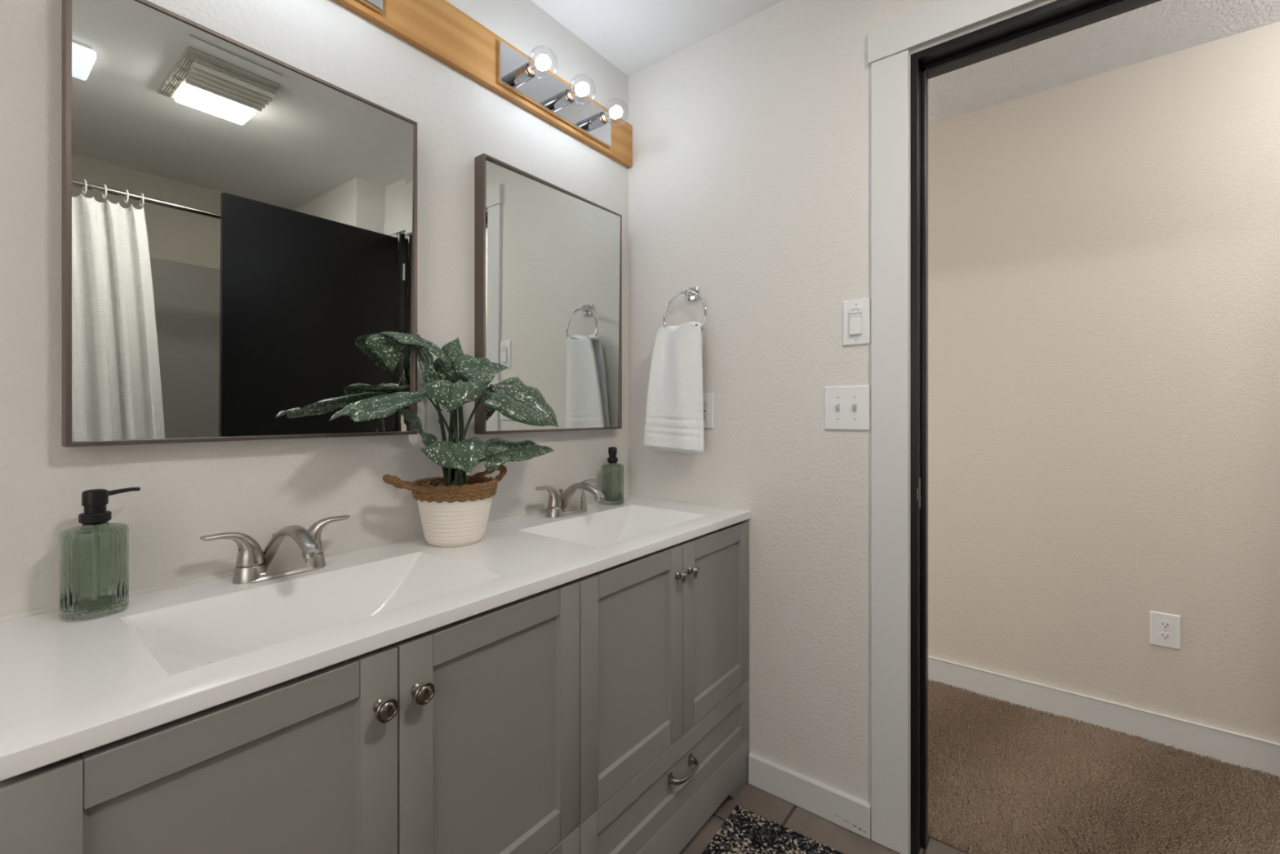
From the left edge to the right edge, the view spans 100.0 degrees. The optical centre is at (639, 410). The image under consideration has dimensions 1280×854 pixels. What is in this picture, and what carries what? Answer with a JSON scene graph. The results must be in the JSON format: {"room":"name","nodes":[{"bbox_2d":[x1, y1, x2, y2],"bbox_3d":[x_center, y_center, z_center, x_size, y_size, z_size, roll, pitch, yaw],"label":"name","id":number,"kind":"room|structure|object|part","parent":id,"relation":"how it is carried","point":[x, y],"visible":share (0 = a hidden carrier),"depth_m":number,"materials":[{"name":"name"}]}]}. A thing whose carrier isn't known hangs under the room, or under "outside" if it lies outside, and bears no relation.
{"room":"bathroom","nodes":[
{"label":"bathroom","id":0,"kind":"room"},
{"bbox_2d":[0,0,628,616],"bbox_3d":[-0.874,-0.028,0.994,0.100,2.416,2.815,0,0,38],"label":"wall","id":1,"kind":"structure","parent":0,"point":[188,491],"depth_m":1.10,"materials":[{"name":"white paint"}]},
{"bbox_2d":[62,0,417,446],"bbox_3d":[-0.726,-0.318,1.069,0.041,0.746,0.578,0,0,38],"label":"framed mirror","id":2,"kind":"object","parent":1,"relation":"attached to","point":[239,222],"visible":1,"depth_m":0.98,"materials":[{"name":"brown metal"}]},
{"bbox_2d":[425,395,449,437],"bbox_3d":[-0.511,0.010,1.374,0.008,0.116,0.076,0,0,38],"label":"wall outlet","id":3,"kind":"object","parent":1,"relation":"attached to","point":[432,420],"visible":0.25,"depth_m":1.36,"materials":[{"name":"white plastic"}]},
{"bbox_2d":[435,417,446,427],"bbox_3d":[-0.509,0.029,1.372,0.003,0.028,0.031,0,0,38],"label":"receptacle","id":4,"kind":"object","parent":3,"relation":"attached to","point":[437,420],"depth_m":1.36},
{"bbox_2d":[435,403,446,413],"bbox_3d":[-0.509,-0.009,1.372,0.003,0.028,0.031,0,0,38],"label":"receptacle","id":5,"kind":"object","parent":3,"relation":"attached to","point":[442,410],"depth_m":1.37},
{"bbox_2d":[333,0,632,168],"bbox_3d":[-0.498,-0.972,1.381,0.019,0.150,1.511,0,0,38],"label":"board","id":6,"kind":"object","parent":1,"relation":"attached to","point":[437,28],"visible":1,"depth_m":1.41,"materials":[{"name":"brown wood"}]},
{"bbox_2d":[356,0,382,13],"bbox_3d":[-0.673,-0.963,0.998,0.172,0.122,0.466,0,0,38],"label":"vanity light","id":7,"kind":"object","parent":6,"relation":"attached to","point":[375,5],"visible":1,"depth_m":1.21,"materials":[{"name":"silver metal"}]},
{"bbox_2d":[497,40,628,147],"bbox_3d":[-0.187,-0.963,1.625,0.172,0.122,0.466,0,0,38],"label":"vanity light","id":8,"kind":"object","parent":6,"relation":"attached to","point":[531,81],"visible":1,"depth_m":1.61,"materials":[{"name":"silver metal"}]},
{"bbox_2d":[509,45,557,87],"bbox_3d":[-0.293,-0.941,1.475,0.156,0.077,0.077,0,0,38],"label":"bulb","id":9,"kind":"object","parent":8,"relation":"attached to","point":[520,76],"depth_m":1.49,"materials":[{"name":"white"}]},
{"bbox_2d":[549,74,595,111],"bbox_3d":[-0.200,-0.941,1.596,0.156,0.077,0.077,0,0,38],"label":"bulb","id":10,"kind":"object","parent":8,"relation":"attached to","point":[559,100],"depth_m":1.61,"materials":[{"name":"white"}]},
{"bbox_2d":[584,97,628,131],"bbox_3d":[-0.106,-0.941,1.716,0.156,0.077,0.077,0,0,38],"label":"bulb","id":11,"kind":"object","parent":8,"relation":"attached to","point":[593,121],"depth_m":1.73,"materials":[{"name":"white"}]},
{"bbox_2d":[474,153,622,434],"bbox_3d":[-0.257,-0.313,1.675,0.041,0.751,0.576,0,0,38],"label":"framed mirror","id":12,"kind":"object","parent":1,"relation":"attached to","point":[548,257],"visible":0.99,"depth_m":1.63,"materials":[{"name":"brown metal"}]},
{"bbox_2d":[644,321,704,453],"bbox_3d":[0.113,-0.076,1.795,0.233,0.434,0.077,0,0,41],"label":"hand towel","id":13,"kind":"object","parent":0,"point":[674,420],"visible":1,"depth_m":1.75,"materials":[{"name":"white fabric"}]},
{"bbox_2d":[628,0,1057,853],"bbox_3d":[1.415,-0.028,0.928,3.600,2.416,0.115,0,0,38],"label":"wall","id":14,"kind":"structure","parent":0,"point":[749,175],"depth_m":1.61,"materials":[{"name":"white paint"}]},
{"bbox_2d":[662,286,706,330],"bbox_3d":[0.158,-0.322,1.793,0.171,0.188,0.057,0,0,38],"label":"towel ring","id":15,"kind":"object","parent":14,"relation":"attached to","point":[692,293],"visible":0.78,"depth_m":1.79,"materials":[{"name":"silver metal"}]},
{"bbox_2d":[702,392,713,428],"bbox_3d":[0.210,-0.001,1.783,0.076,0.116,0.009,0,0,38],"label":"outlet","id":16,"kind":"object","parent":14,"relation":"attached to","point":[708,397],"visible":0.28,"depth_m":1.77,"materials":[{"name":"white plastic"}]},
{"bbox_2d":[703,400,706,421],"bbox_3d":[0.208,-0.001,1.782,0.034,0.068,0.003,0,0,38],"label":"receptacle","id":17,"kind":"object","parent":16,"relation":"attached to","point":[704,402],"depth_m":1.77,"materials":[{"name":"white plastic"}]},
{"bbox_2d":[748,751,871,839],"bbox_3d":[0.484,1.114,1.567,0.360,0.089,0.014,0,0,38],"label":"baseboard","id":18,"kind":"structure","parent":14,"relation":"attached to","point":[849,811],"depth_m":1.55,"materials":[{"name":"white paint"}]},
{"bbox_2d":[824,385,870,430],"bbox_3d":[0.573,-0.009,1.496,0.125,0.124,0.018,0,0,38],"label":"toggle switch","id":19,"kind":"object","parent":14,"relation":"attached to","point":[846,407],"visible":1,"depth_m":1.50,"materials":[{"name":"white plastic"}]},
{"bbox_2d":[842,297,871,346],"bbox_3d":[0.595,-0.245,1.481,0.076,0.126,0.015,0,0,38],"label":"switch","id":20,"kind":"object","parent":14,"relation":"attached to","point":[856,313],"visible":1,"depth_m":1.48,"materials":[{"name":"white plastic"}]},
{"bbox_2d":[871,49,909,853],"bbox_3d":[0.664,0.110,1.428,0.091,2.096,0.014,0,0,38],"label":"trim","id":21,"kind":"structure","parent":14,"relation":"attached to","point":[890,76],"depth_m":1.42,"materials":[{"name":"white paint"}]},
{"bbox_2d":[910,52,928,853],"bbox_3d":[0.752,0.114,1.439,0.029,2.090,0.119,0,0,38],"label":"trim","id":22,"kind":"structure","parent":14,"relation":"attached to","point":[918,79],"depth_m":1.40,"materials":[{"name":"black paint"}]},
{"bbox_3d":[0.729,0.215,1.403,0.003,0.080,0.034,0,0,38],"label":"strike plate","id":23,"kind":"part","parent":22,"relation":"part of","materials":[{"name":"silver metal"}]},
{"bbox_2d":[867,0,1047,66],"bbox_3d":[1.021,-0.983,1.148,1.012,0.088,0.020,0,0,38],"label":"trim","id":24,"kind":"structure","parent":14,"relation":"attached to","point":[940,20],"depth_m":1.35,"materials":[{"name":"white paint"}]},
{"bbox_2d":[918,0,1161,79],"bbox_3d":[1.040,-0.915,1.219,0.718,0.034,0.114,0,0,38],"label":"trim","id":25,"kind":"structure","parent":14,"relation":"attached to","point":[1059,17],"depth_m":1.29,"materials":[{"name":"black paint"}]},
{"bbox_2d":[531,0,1279,124],"bbox_3d":[0.507,-1.283,0.572,4.800,0.106,3.840,0,0,38],"label":"ceiling","id":26,"kind":"structure","parent":0,"point":[1162,28],"depth_m":1.77,"materials":[{"name":"white paint"}]},
{"bbox_2d":[679,696,1279,853],"bbox_3d":[0.506,1.183,0.570,4.600,0.054,3.636,0,0,38],"label":"floor","id":27,"kind":"structure","parent":0,"point":[751,797],"depth_m":1.50,"materials":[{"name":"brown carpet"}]},
{"bbox_2d":[0,520,749,853],"bbox_3d":[-0.301,0.749,1.224,0.512,0.822,1.515,0,0,38],"label":"vanity cabinet","id":28,"kind":"object","parent":27,"relation":"on","point":[606,711],"visible":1,"depth_m":0.90,"materials":[{"name":"grey wood"}]},
{"bbox_3d":[-0.476,0.591,0.643,0.018,0.490,0.375,0,0,38],"label":"door","id":29,"kind":"part","parent":28,"relation":"part of","materials":[{"name":"grey paint"}]},
{"bbox_2d":[0,494,750,781],"bbox_3d":[-0.314,0.374,1.233,0.492,0.132,1.519,0,0,38],"label":"vanity countertop","id":30,"kind":"structure","parent":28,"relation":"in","point":[178,650],"depth_m":0.87,"materials":[{"name":"white stone"}]},
{"bbox_2d":[58,487,140,620],"bbox_3d":[-0.844,0.217,0.839,0.086,0.191,0.076,0,0,-36],"label":"soap dispenser","id":31,"kind":"object","parent":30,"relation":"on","point":[94,554],"visible":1,"depth_m":0.81,"materials":[{"name":"green glass"}]},
{"bbox_2d":[58,521,128,620],"bbox_3d":[-0.848,0.240,0.836,0.076,0.146,0.077,0,0,38],"label":"bottle","id":32,"kind":"object","parent":31,"relation":"attached to","point":[94,556],"depth_m":0.81,"materials":[{"name":"green glass"}]},
{"bbox_2d":[200,515,350,584],"bbox_3d":[-0.688,0.263,1.021,0.197,0.100,0.199,0,0,-13],"label":"faucet","id":33,"kind":"object","parent":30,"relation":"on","point":[294,548],"visible":1,"depth_m":1.00,"materials":[{"name":"silver metal"}]},
{"bbox_3d":[-0.740,0.251,0.977,0.044,0.065,0.096,0,0,38],"label":"handle","id":34,"kind":"part","parent":33,"relation":"part of","materials":[{"name":"silver metal"}]},
{"bbox_3d":[-0.646,0.262,1.002,0.177,0.100,0.080,0,0,38],"label":"spout","id":35,"kind":"part","parent":33,"relation":"part of","materials":[{"name":"silver metal"}]},
{"bbox_3d":[-0.646,0.251,1.099,0.044,0.065,0.096,0,0,38],"label":"handle","id":36,"kind":"part","parent":33,"relation":"part of","materials":[{"name":"silver metal"}]},
{"bbox_2d":[120,551,503,675],"bbox_3d":[-0.523,0.376,0.917,0.292,0.126,0.487,0,0,38],"label":"basin","id":37,"kind":"object","parent":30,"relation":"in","point":[181,638],"depth_m":0.97,"materials":[{"name":"white ceramic"}]},
{"bbox_2d":[328,329,558,546],"bbox_3d":[-0.445,0.061,1.270,0.232,0.503,0.579,0,0,38],"label":"potted plant","id":38,"kind":"object","parent":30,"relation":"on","point":[454,508],"visible":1,"depth_m":1.24,"materials":[{"name":"green plant"}]},
{"bbox_2d":[382,464,506,546],"bbox_3d":[-0.452,0.225,1.290,0.198,0.175,0.326,0,0,38],"label":"rope basket","id":39,"kind":"object","parent":38,"relation":"attached to","point":[454,508],"depth_m":1.23,"materials":[{"name":"white fabric"}]},
{"bbox_2d":[535,478,604,517],"bbox_3d":[-0.218,0.263,1.627,0.197,0.100,0.199,0,0,-13],"label":"faucet","id":40,"kind":"object","parent":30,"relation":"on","point":[571,501],"visible":1,"depth_m":1.60,"materials":[{"name":"silver metal"}]},
{"bbox_3d":[-0.271,0.251,1.583,0.044,0.065,0.096,0,0,38],"label":"handle","id":41,"kind":"part","parent":40,"relation":"part of","materials":[{"name":"silver metal"}]},
{"bbox_3d":[-0.177,0.262,1.607,0.177,0.100,0.080,0,0,38],"label":"spout","id":42,"kind":"part","parent":40,"relation":"part of","materials":[{"name":"silver metal"}]},
{"bbox_3d":[-0.176,0.251,1.704,0.044,0.065,0.096,0,0,38],"label":"handle","id":43,"kind":"part","parent":40,"relation":"part of","materials":[{"name":"silver metal"}]},
{"bbox_2d":[517,504,706,546],"bbox_3d":[-0.059,0.376,1.517,0.292,0.126,0.487,0,0,38],"label":"basin","id":44,"kind":"object","parent":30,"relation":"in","point":[611,526],"depth_m":1.66,"materials":[{"name":"white ceramic"}]},
{"bbox_2d":[601,446,623,505],"bbox_3d":[-0.089,0.217,1.821,0.086,0.191,0.077,0,0,38],"label":"soap dispenser","id":45,"kind":"object","parent":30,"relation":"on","point":[612,472],"visible":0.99,"depth_m":1.79,"materials":[{"name":"green glass"}]},
{"bbox_3d":[-0.360,0.418,0.756,0.026,0.032,0.032,0,0,38],"label":"knob","id":46,"kind":"part","parent":28,"relation":"part of","materials":[{"name":"grey metal"}]},
{"bbox_3d":[-0.325,0.418,0.800,0.026,0.032,0.032,0,0,38],"label":"knob","id":47,"kind":"part","parent":28,"relation":"part of","materials":[{"name":"grey metal"}]},
{"bbox_3d":[-0.244,0.591,0.942,0.018,0.490,0.376,0,0,38],"label":"door","id":48,"kind":"part","parent":28,"relation":"part of","materials":[{"name":"grey paint"}]},
{"bbox_3d":[-0.359,0.926,0.792,0.018,0.176,0.754,0,0,38],"label":"drawer","id":49,"kind":"part","parent":28,"relation":"part of","materials":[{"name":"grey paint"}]},
{"bbox_3d":[-0.012,0.591,1.241,0.018,0.490,0.376,0,0,38],"label":"door","id":50,"kind":"part","parent":28,"relation":"part of","materials":[{"name":"grey paint"}]},
{"bbox_3d":[0.104,0.926,1.391,0.018,0.176,0.754,0,0,38],"label":"drawer","id":51,"kind":"part","parent":28,"relation":"part of","materials":[{"name":"grey paint"}]},
{"bbox_3d":[0.105,0.418,1.355,0.026,0.032,0.032,0,0,38],"label":"knob","id":52,"kind":"part","parent":28,"relation":"part of","materials":[{"name":"grey metal"}]},
{"bbox_3d":[0.118,0.925,1.379,0.038,0.028,0.113,0,0,38],"label":"pull handle","id":53,"kind":"part","parent":28,"relation":"part of","materials":[{"name":"grey metal"}]},
{"bbox_3d":[0.139,0.418,1.400,0.026,0.032,0.032,0,0,38],"label":"knob","id":54,"kind":"part","parent":28,"relation":"part of","materials":[{"name":"grey metal"}]},
{"bbox_3d":[0.220,0.591,1.540,0.018,0.490,0.375,0,0,38],"label":"door","id":55,"kind":"part","parent":28,"relation":"part of","materials":[{"name":"grey paint"}]},
{"bbox_2d":[702,804,844,853],"bbox_3d":[0.289,1.154,1.041,0.620,0.010,0.860,0,0,35],"label":"bath rug","id":56,"kind":"object","parent":27,"relation":"on","point":[744,831],"visible":1,"depth_m":1.44,"materials":[{"name":"black fabric"}]},
{"bbox_2d":[928,679,1279,853],"bbox_3d":[1.506,1.148,1.492,1.670,0.018,0.944,0,0,38],"label":"carpet","id":57,"kind":"structure","parent":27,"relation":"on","point":[1042,733],"depth_m":1.62,"materials":[{"name":"brown carpet"}]},
{"bbox_2d":[928,22,1279,742],"bbox_3d":[1.651,-0.030,2.049,4.600,2.420,0.104,0,0,38],"label":"wall","id":58,"kind":"structure","parent":0,"point":[1104,249],"depth_m":1.93,"materials":[{"name":"beige paint"}]},
{"bbox_2d":[928,655,1279,776],"bbox_3d":[1.614,1.103,2.001,4.580,0.107,0.017,0,0,38],"label":"baseboard","id":59,"kind":"structure","parent":58,"relation":"attached to","point":[1230,747],"depth_m":1.92,"materials":[{"name":"white paint"}]},
{"bbox_2d":[1150,610,1180,649],"bbox_3d":[1.812,0.756,1.853,0.076,0.116,0.008,0,0,38],"label":"wall outlet","id":60,"kind":"object","parent":58,"relation":"attached to","point":[1165,628],"visible":1,"depth_m":1.85,"materials":[{"name":"white plastic"}]},
{"bbox_2d":[1159,631,1171,639],"bbox_3d":[1.810,0.775,1.851,0.031,0.028,0.003,0,0,38],"label":"receptacle","id":61,"kind":"object","parent":60,"relation":"attached to","point":[1162,635],"depth_m":1.85,"materials":[{"name":"white plastic"}]},
{"bbox_2d":[1159,620,1171,629],"bbox_3d":[1.810,0.736,1.851,0.031,0.028,0.003,0,0,38],"label":"receptacle","id":62,"kind":"object","parent":60,"relation":"attached to","point":[1163,624],"depth_m":1.85,"materials":[{"name":"white plastic"}]}
]}

